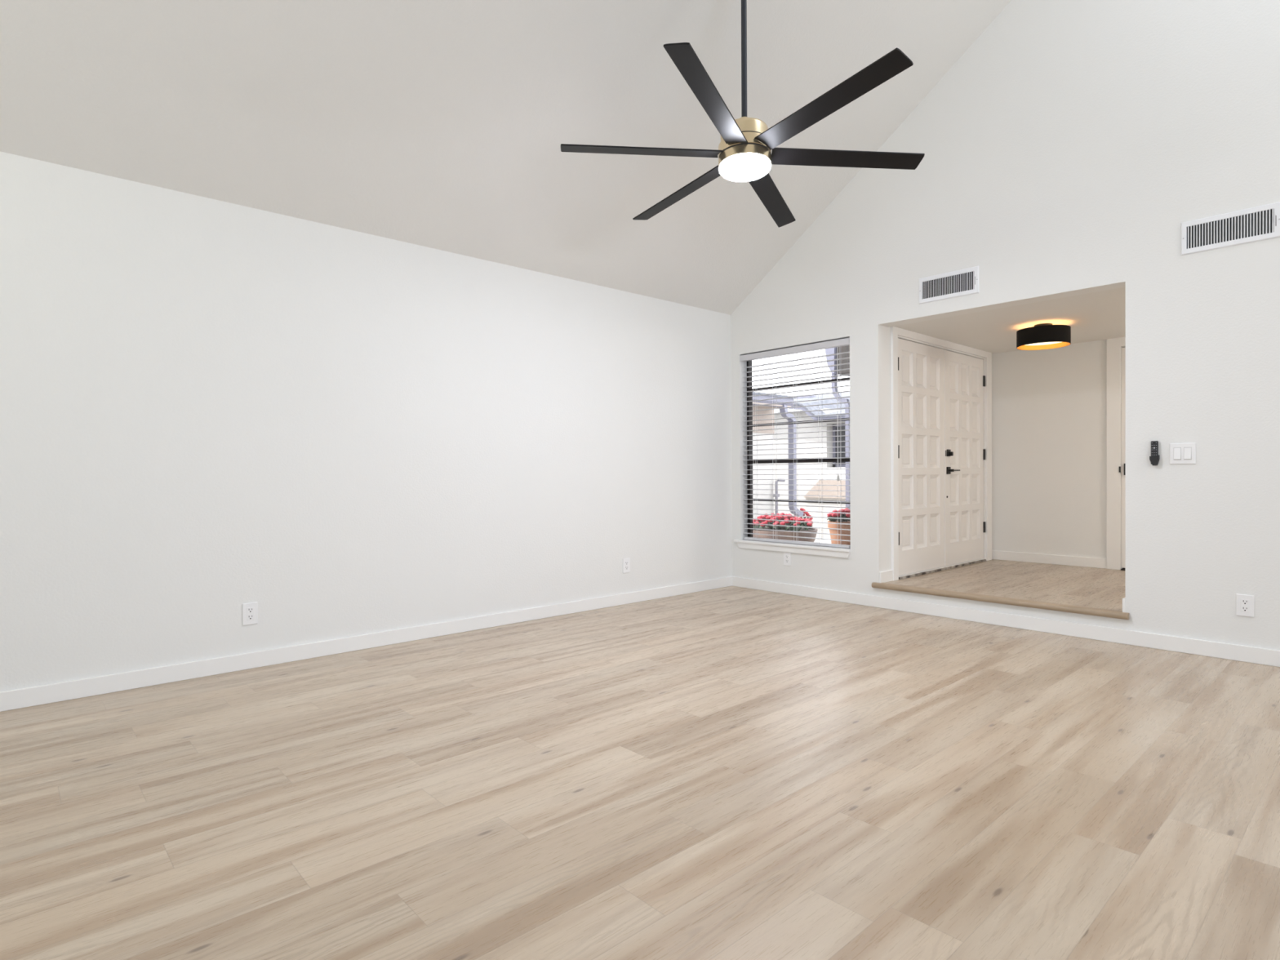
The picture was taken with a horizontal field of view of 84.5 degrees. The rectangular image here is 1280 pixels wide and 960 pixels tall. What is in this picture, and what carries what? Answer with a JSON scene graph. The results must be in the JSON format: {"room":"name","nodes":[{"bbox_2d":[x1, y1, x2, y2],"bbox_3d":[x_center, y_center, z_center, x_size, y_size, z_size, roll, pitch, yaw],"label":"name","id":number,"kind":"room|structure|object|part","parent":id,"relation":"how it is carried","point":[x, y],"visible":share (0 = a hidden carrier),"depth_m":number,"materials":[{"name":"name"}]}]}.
{"room":"living room","nodes":[
{"label":"living room","id":0,"kind":"room"},
{"bbox_2d":[0,151,732,691],"bbox_3d":[-1.799,-0.227,4.071,7.250,2.640,0.150,-1,1,-42],"label":"wall","id":1,"kind":"structure","parent":0,"point":[209,407],"depth_m":3.91,"materials":[{"name":"white paint"}]},
{"bbox_2d":[242,601,257,625],"bbox_3d":[-2.063,0.708,3.727,0.073,0.115,0.009,-1,1,-42],"label":"wall outlet","id":2,"kind":"object","parent":1,"relation":"attached to","point":[250,611],"visible":1,"depth_m":3.72,"materials":[{"name":"white plastic"}]},
{"bbox_2d":[246,607,253,620],"bbox_3d":[-2.061,0.708,3.725,0.034,0.067,0.002,-1,1,-42],"label":"receptacle","id":3,"kind":"object","parent":2,"relation":"attached to","point":[250,611],"depth_m":3.72,"materials":[{"name":"white plastic"}]},
{"bbox_2d":[0,576,732,711],"bbox_3d":[-1.720,0.950,4.035,6.892,0.085,0.015,-1,1,-42],"label":"baseboard","id":4,"kind":"structure","parent":1,"relation":"attached to","point":[20,698],"depth_m":3.89,"materials":[{"name":"white paint"}]},
{"bbox_2d":[622,557,630,573],"bbox_3d":[-0.106,0.668,5.505,0.073,0.115,0.009,-1,1,-42],"label":"wall outlet","id":5,"kind":"object","parent":1,"relation":"attached to","point":[626,562],"visible":1,"depth_m":5.50,"materials":[{"name":"white plastic"}]},
{"bbox_2d":[625,560,628,569],"bbox_3d":[-0.104,0.668,5.503,0.034,0.067,0.002,-1,1,-42],"label":"receptacle","id":6,"kind":"object","parent":5,"relation":"attached to","point":[626,562],"depth_m":5.50,"materials":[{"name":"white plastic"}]},
{"bbox_2d":[0,0,1011,315],"bbox_3d":[0.371,-2.804,1.676,7.300,3.004,6.700,-1,1,-42],"label":"ceiling","id":7,"kind":"structure","parent":0,"point":[443,125],"depth_m":3.81,"materials":[{"name":"white paint"}]},
{"bbox_2d":[560,0,924,227],"bbox_3d":[0.520,-2.172,3.516,1.718,1.274,1.820,-1,1,-42],"label":"ceiling fan","id":8,"kind":"object","parent":7,"relation":"hanging from","point":[746,144],"visible":1,"depth_m":3.42,"materials":[{"name":"black metal"}]},
{"bbox_3d":[0.006,-1.624,3.476,0.790,0.028,0.109,0,1,-5],"label":"blade","id":9,"kind":"part","parent":8,"relation":"part of","materials":[{"name":"black metal"}]},
{"bbox_3d":[0.225,-1.600,3.945,0.109,0.070,0.790,-1,1,-35],"label":"blade","id":10,"kind":"part","parent":8,"relation":"part of","materials":[{"name":"black"}]},
{"bbox_3d":[0.304,-1.650,3.051,0.108,0.074,0.790,0,1,25],"label":"blade","id":11,"kind":"part","parent":8,"relation":"part of","materials":[{"name":"black metal"}]},
{"bbox_2d":[719,153,771,182],"bbox_3d":[0.523,-1.569,3.518,0.258,0.066,0.258,-1,1,-42],"label":"diffuser","id":12,"kind":"object","parent":8,"relation":"attached to","point":[737,167],"depth_m":3.47,"materials":[{"name":"white"}]},
{"bbox_3d":[0.742,-1.601,3.991,0.107,0.080,0.790,0,1,25],"label":"blade","id":13,"kind":"part","parent":8,"relation":"part of","materials":[{"name":"black metal"}]},
{"bbox_3d":[0.821,-1.651,3.097,0.107,0.077,0.790,-1,1,-35],"label":"blade","id":14,"kind":"part","parent":8,"relation":"part of","materials":[{"name":"black"}]},
{"bbox_3d":[1.040,-1.627,3.567,0.790,0.041,0.107,0,1,-5],"label":"blade","id":15,"kind":"part","parent":8,"relation":"part of","materials":[{"name":"black"}]},
{"bbox_2d":[0,586,1279,959],"bbox_3d":[0.396,1.016,1.712,6.900,0.030,6.300,-1,1,-42],"label":"floor","id":16,"kind":"structure","parent":0,"point":[730,772],"depth_m":2.19,"materials":[{"name":"brown wood"}]},
{"bbox_2d":[888,326,983,569],"bbox_3d":[2.630,-0.172,6.131,2.075,2.234,0.120,-1,1,-42],"label":"wall","id":17,"kind":"structure","parent":0,"point":[889,328],"depth_m":5.40,"materials":[{"name":"white paint"}]},
{"bbox_2d":[879,569,893,582],"bbox_3d":[1.871,0.734,5.353,0.181,0.085,0.015,-1,1,-42],"label":"baseboard","id":18,"kind":"structure","parent":17,"relation":"attached to","point":[886,575],"depth_m":5.34,"materials":[{"name":"white paint"}]},
{"bbox_2d":[897,337,984,577],"bbox_3d":[2.597,-0.182,6.045,1.624,1.863,0.053,-1,1,-42],"label":"door","id":19,"kind":"structure","parent":17,"relation":"in","point":[921,367],"depth_m":5.76,"materials":[{"name":"white paint"}]},
{"bbox_2d":[890,326,991,581],"bbox_3d":[2.592,-0.212,6.068,1.869,1.953,0.122,-1,1,-42],"label":"trim","id":20,"kind":"structure","parent":17,"relation":"attached to","point":[895,332],"depth_m":5.69,"materials":[{"name":"white paint"}]},
{"bbox_2d":[944,349,985,565],"bbox_3d":[2.918,-0.192,6.307,0.837,1.853,0.097,-1,1,-42],"label":"door","id":21,"kind":"structure","parent":17,"relation":"in","point":[964,377],"depth_m":6.30,"materials":[{"name":"white paint"}]},
{"bbox_3d":[2.660,-0.082,6.070,0.060,0.062,0.012,-1,1,-42],"label":"handle plate","id":22,"kind":"part","parent":21,"relation":"part of","materials":[{"name":"black metal"}]},
{"bbox_3d":[2.720,-0.083,6.090,0.138,0.022,0.042,-1,1,-42],"label":"lever","id":23,"kind":"part","parent":21,"relation":"part of","materials":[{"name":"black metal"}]},
{"bbox_2d":[730,0,1279,650],"bbox_3d":[3.016,-1.551,4.029,0.150,5.228,6.420,-1,1,-42],"label":"wall","id":24,"kind":"structure","parent":0,"point":[1068,148],"depth_m":4.14,"materials":[{"name":"white paint"}]},
{"bbox_2d":[783,551,791,565],"bbox_3d":[1.236,0.661,5.906,0.009,0.115,0.073,-1,1,-42],"label":"wall outlet","id":25,"kind":"object","parent":24,"relation":"attached to","point":[787,556],"visible":1,"depth_m":5.90,"materials":[{"name":"white plastic"}]},
{"bbox_2d":[785,555,788,563],"bbox_3d":[1.234,0.661,5.904,0.002,0.067,0.034,-1,1,-42],"label":"receptacle","id":26,"kind":"object","parent":25,"relation":"attached to","point":[786,556],"depth_m":5.90,"materials":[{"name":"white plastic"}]},
{"bbox_2d":[733,360,850,558],"bbox_3d":[1.288,-0.256,5.928,0.182,1.721,1.158,-1,1,-42],"label":"window","id":27,"kind":"structure","parent":24,"relation":"in","point":[745,544],"depth_m":6.08,"materials":[{"name":"white wood"}]},
{"bbox_3d":[1.353,-0.279,5.953,0.053,1.677,1.096,-1,1,-42],"label":"frame","id":28,"kind":"part","parent":27,"relation":"part of","materials":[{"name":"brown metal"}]},
{"bbox_3d":[1.274,0.553,5.918,0.129,0.034,1.158,-1,1,-42],"label":"sill","id":29,"kind":"part","parent":27,"relation":"part of","materials":[{"name":"white paint"}]},
{"bbox_2d":[739,337,850,548],"bbox_3d":[1.291,-0.288,5.897,0.094,1.642,1.090,-1,1,-42],"label":"window blind","id":30,"kind":"object","parent":27,"relation":"attached to","point":[842,342],"visible":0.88,"depth_m":5.83,"materials":[{"name":"white plastic"}]},
{"bbox_3d":[1.025,-0.281,6.204,0.056,1.590,0.027,-1,1,-42],"label":"ladder cord","id":31,"kind":"part","parent":30,"relation":"part of","materials":[{"name":"white fabric"}]},
{"bbox_3d":[1.167,-0.280,6.047,0.056,1.590,0.027,-1,1,-42],"label":"ladder cord","id":32,"kind":"part","parent":30,"relation":"part of","materials":[{"name":"white fabric"}]},
{"bbox_3d":[1.311,-0.279,5.889,0.056,1.590,0.027,-1,1,-42],"label":"ladder cord","id":33,"kind":"part","parent":30,"relation":"part of","materials":[{"name":"white fabric"}]},
{"bbox_3d":[1.300,0.522,5.916,0.050,0.022,1.054,-1,1,-42],"label":"rail","id":34,"kind":"part","parent":30,"relation":"part of","materials":[{"name":"white"}]},
{"bbox_3d":[1.474,-0.279,5.710,0.056,1.590,0.027,-1,1,-42],"label":"ladder cord","id":35,"kind":"part","parent":30,"relation":"part of","materials":[{"name":"white fabric"}]},
{"bbox_3d":[1.563,-0.545,5.559,0.003,1.035,0.003,-1,1,-42],"label":"pull cord","id":36,"kind":"part","parent":30,"relation":"part of","materials":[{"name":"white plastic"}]},
{"bbox_3d":[1.590,-0.278,5.582,0.056,1.590,0.027,-1,1,-42],"label":"ladder cord","id":37,"kind":"part","parent":30,"relation":"part of","materials":[{"name":"white fabric"}]},
{"bbox_3d":[1.346,0.173,5.949,0.024,0.713,1.060,-1,1,-42],"label":"sash","id":38,"kind":"part","parent":27,"relation":"part of","materials":[{"name":"brown metal"}]},
{"bbox_2d":[919,266,978,304],"bbox_3d":[2.133,-1.349,4.881,0.014,0.182,0.418,-1,1,-42],"label":"air vent","id":39,"kind":"object","parent":24,"relation":"in","point":[965,282],"visible":1,"depth_m":4.88,"materials":[{"name":"white metal"}]},
{"bbox_2d":[732,576,1279,666],"bbox_3d":[2.943,0.921,4.026,0.015,0.085,6.300,-1,1,-42],"label":"baseboard","id":40,"kind":"structure","parent":24,"relation":"attached to","point":[1265,656],"depth_m":4.45,"materials":[{"name":"white paint"}]},
{"bbox_2d":[1122,597,1124,612],"bbox_3d":[4.013,0.743,2.977,0.169,0.085,3.309,-1,1,-42],"label":"baseboard","id":41,"kind":"structure","parent":24,"relation":"attached to","point":[1123,598],"depth_m":4.14,"materials":[{"name":"white paint"}]},
{"bbox_2d":[1149,454,1159,465],"bbox_3d":[2.932,-0.112,4.011,0.030,0.059,0.042,-1,1,-42],"label":"remote holder","id":42,"kind":"object","parent":24,"relation":"attached to","point":[1153,460],"visible":1,"depth_m":4.00,"materials":[{"name":"black plastic"}]},
{"bbox_2d":[1151,440,1158,464],"bbox_3d":[2.931,-0.156,4.011,0.016,0.132,0.033,-1,1,-42],"label":"remote control","id":43,"kind":"object","parent":42,"relation":"in","point":[1154,444],"visible":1,"depth_m":4.00,"materials":[{"name":"black plastic"}]},
{"bbox_2d":[1169,442,1195,464],"bbox_3d":[3.022,-0.147,3.922,0.014,0.116,0.116,-1,1,-42],"label":"light switch","id":44,"kind":"object","parent":24,"relation":"attached to","point":[1180,453],"visible":1,"depth_m":3.92,"materials":[{"name":"white plastic"}]},
{"bbox_3d":[3.038,-0.147,3.905,0.001,0.069,0.035,-1,1,-42],"label":"rocker frame","id":45,"kind":"part","parent":44,"relation":"part of","materials":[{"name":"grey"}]},
{"bbox_2d":[1181,201,1279,255],"bbox_3d":[3.149,-1.340,3.763,0.014,0.182,0.418,-1,1,-42],"label":"air vent","id":46,"kind":"object","parent":24,"relation":"in","point":[1260,223],"visible":1,"depth_m":3.75,"materials":[{"name":"white metal"}]},
{"bbox_2d":[1235,594,1254,617],"bbox_3d":[3.209,0.666,3.734,0.009,0.115,0.073,-1,1,-42],"label":"wall outlet","id":47,"kind":"object","parent":24,"relation":"attached to","point":[1244,603],"visible":1,"depth_m":3.73,"materials":[{"name":"white plastic"}]},
{"bbox_2d":[1240,599,1248,612],"bbox_3d":[3.207,0.666,3.732,0.002,0.067,0.034,-1,1,-42],"label":"receptacle","id":48,"kind":"object","parent":47,"relation":"attached to","point":[1244,602],"depth_m":3.73,"materials":[{"name":"white plastic"}]},
{"bbox_2d":[884,559,1125,611],"bbox_3d":[4.221,0.787,4.215,2.077,0.030,4.862,-1,1,-42],"label":"floor","id":49,"kind":"structure","parent":0,"point":[1082,586],"depth_m":5.30,"materials":[{"name":"brown wood"}]},
{"bbox_2d":[898,559,986,579],"bbox_3d":[2.607,0.760,6.052,1.630,0.022,0.070,-1,1,-42],"label":"threshold","id":50,"kind":"object","parent":49,"relation":"on","point":[983,560],"visible":0.58,"depth_m":5.94,"materials":[{"name":"brown wood"}]},
{"bbox_2d":[871,582,1128,619],"bbox_3d":[2.315,0.795,4.722,0.064,0.039,1.628,-1,1,-42],"label":"step nosing","id":51,"kind":"structure","parent":49,"relation":"attached to","point":[988,598],"depth_m":4.59,"materials":[{"name":"brown wood"}]},
{"bbox_2d":[894,287,1125,353],"bbox_3d":[4.254,-1.241,4.250,2.175,0.120,5.082,-1,1,-42],"label":"ceiling","id":52,"kind":"structure","parent":0,"point":[1099,315],"depth_m":5.27,"materials":[{"name":"white paint"}]},
{"bbox_2d":[1016,323,1071,350],"bbox_3d":[3.080,-1.104,5.379,0.360,0.163,0.360,-1,1,-42],"label":"ceiling lamp","id":53,"kind":"object","parent":52,"relation":"attached to","point":[1041,336],"visible":1,"depth_m":5.27,"materials":[{"name":"black"}]},
{"bbox_2d":[1025,342,1060,345],"bbox_3d":[3.081,-1.060,5.380,0.316,0.006,0.316,-1,1,-42],"label":"diffuser","id":54,"kind":"object","parent":53,"relation":"attached to","point":[1044,343],"depth_m":5.46,"materials":[{"name":"beige plastic"}]},
{"bbox_2d":[991,339,1125,568],"bbox_3d":[5.021,-0.176,4.952,0.120,2.234,5.082,-1,1,-42],"label":"wall","id":55,"kind":"structure","parent":0,"point":[1049,406],"depth_m":6.33,"materials":[{"name":"white paint"}]},
{"bbox_2d":[991,550,1106,568],"bbox_3d":[3.673,0.713,6.351,0.015,0.085,0.962,-1,1,-42],"label":"baseboard","id":56,"kind":"structure","parent":55,"relation":"attached to","point":[1086,562],"depth_m":6.32,"materials":[{"name":"white paint"}]},
{"bbox_2d":[1106,337,1125,569],"bbox_3d":[4.305,-0.218,5.634,0.022,1.953,0.976,-1,1,-42],"label":"trim","id":57,"kind":"structure","parent":55,"relation":"attached to","point":[1114,344],"depth_m":5.95,"materials":[{"name":"white paint"}]},
{"bbox_2d":[1119,346,1125,568],"bbox_3d":[4.301,-0.185,5.640,0.090,1.851,0.782,-1,1,-42],"label":"door","id":58,"kind":"structure","parent":55,"relation":"in","point":[1123,349],"depth_m":5.91,"materials":[{"name":"white paint"}]},
{"label":"outside","id":59,"kind":"structure","parent":0,"visible":0},
{"bbox_2d":[812,524,831,543],"bbox_3d":[2.560,0.876,16.507,15.800,0.300,15.308,-1,1,-42],"label":"ground","id":60,"kind":"structure","parent":59,"point":[819,530],"depth_m":10.06,"materials":[{"name":"white concrete"}]},
{"bbox_2d":[752,391,804,527],"bbox_3d":[-0.320,-0.479,10.603,3.529,2.560,4.167,-1,1,-42],"label":"neighboring wing","id":61,"kind":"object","parent":60,"relation":"on","point":[762,447],"visible":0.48,"depth_m":10.25},
{"bbox_2d":[773,478,785,515],"bbox_3d":[2.074,0.384,10.504,0.192,0.806,0.073,-1,1,-32],"label":"tap","id":62,"kind":"object","parent":60,"relation":"on","point":[775,496],"visible":0.63,"depth_m":10.46,"materials":[{"name":"grey metal"}]},
{"bbox_2d":[752,526,817,542],"bbox_3d":[1.522,0.673,7.607,0.770,0.290,0.770,-1,1,-42],"label":"bowl planter","id":63,"kind":"object","parent":60,"relation":"on","point":[811,530],"visible":0.37,"depth_m":7.29,"materials":[{"name":"brown ceramic"}]},
{"bbox_2d":[752,512,813,531],"bbox_3d":[1.511,0.453,7.604,0.667,0.203,0.724,-1,1,-42],"label":"flowering plant","id":64,"kind":"object","parent":63,"relation":"on","point":[765,517],"visible":0.82,"depth_m":7.45,"materials":[{"name":"red plant"}]},
{"bbox_2d":[794,507,813,519],"bbox_3d":[2.594,0.612,11.269,0.346,0.332,0.349,-1,1,-42],"label":"flowering plant","id":65,"kind":"object","parent":60,"relation":"on","point":[806,513],"visible":0.24,"depth_m":11.20,"materials":[{"name":"red plant"}]},
{"bbox_2d":[773,391,849,524],"bbox_3d":[2.833,-0.538,13.580,2.300,2.580,6.000,-1,1,-42],"label":"house across","id":66,"kind":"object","parent":60,"relation":"on","point":[825,465],"visible":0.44,"depth_m":12.13,"materials":[{"name":"grey paint"}]},
{"bbox_2d":[795,395,817,398],"bbox_3d":[3.064,-1.485,13.124,0.250,0.160,0.420,-1,1,-42],"label":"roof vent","id":67,"kind":"object","parent":66,"relation":"attached to","point":[814,396],"depth_m":12.96,"materials":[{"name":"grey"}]},
{"bbox_3d":[3.446,-0.586,11.952,0.020,0.660,0.285,-1,1,-42],"label":"pane","id":68,"kind":"part","parent":66,"relation":"part of","materials":[{"name":"clear glass"}]},
{"bbox_2d":[825,345,850,509],"bbox_3d":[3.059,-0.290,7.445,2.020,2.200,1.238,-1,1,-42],"label":"downspout","id":69,"kind":"object","parent":60,"relation":"on","point":[842,348],"visible":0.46,"depth_m":7.09,"materials":[{"name":"grey metal"}]},
{"bbox_2d":[827,520,850,545],"bbox_3d":[1.967,0.611,6.773,0.314,0.425,0.314,-1,1,-42],"label":"terracotta pot","id":70,"kind":"object","parent":60,"relation":"on","point":[829,526],"visible":0.3,"depth_m":6.66,"materials":[{"name":"orange ceramic"}]},
{"bbox_2d":[826,507,850,521],"bbox_3d":[1.965,0.340,6.771,0.317,0.146,0.303,0,1,0],"label":"flowering plant","id":71,"kind":"object","parent":70,"relation":"on","point":[845,510],"visible":0.52,"depth_m":6.71,"materials":[{"name":"red plant"}]}
]}

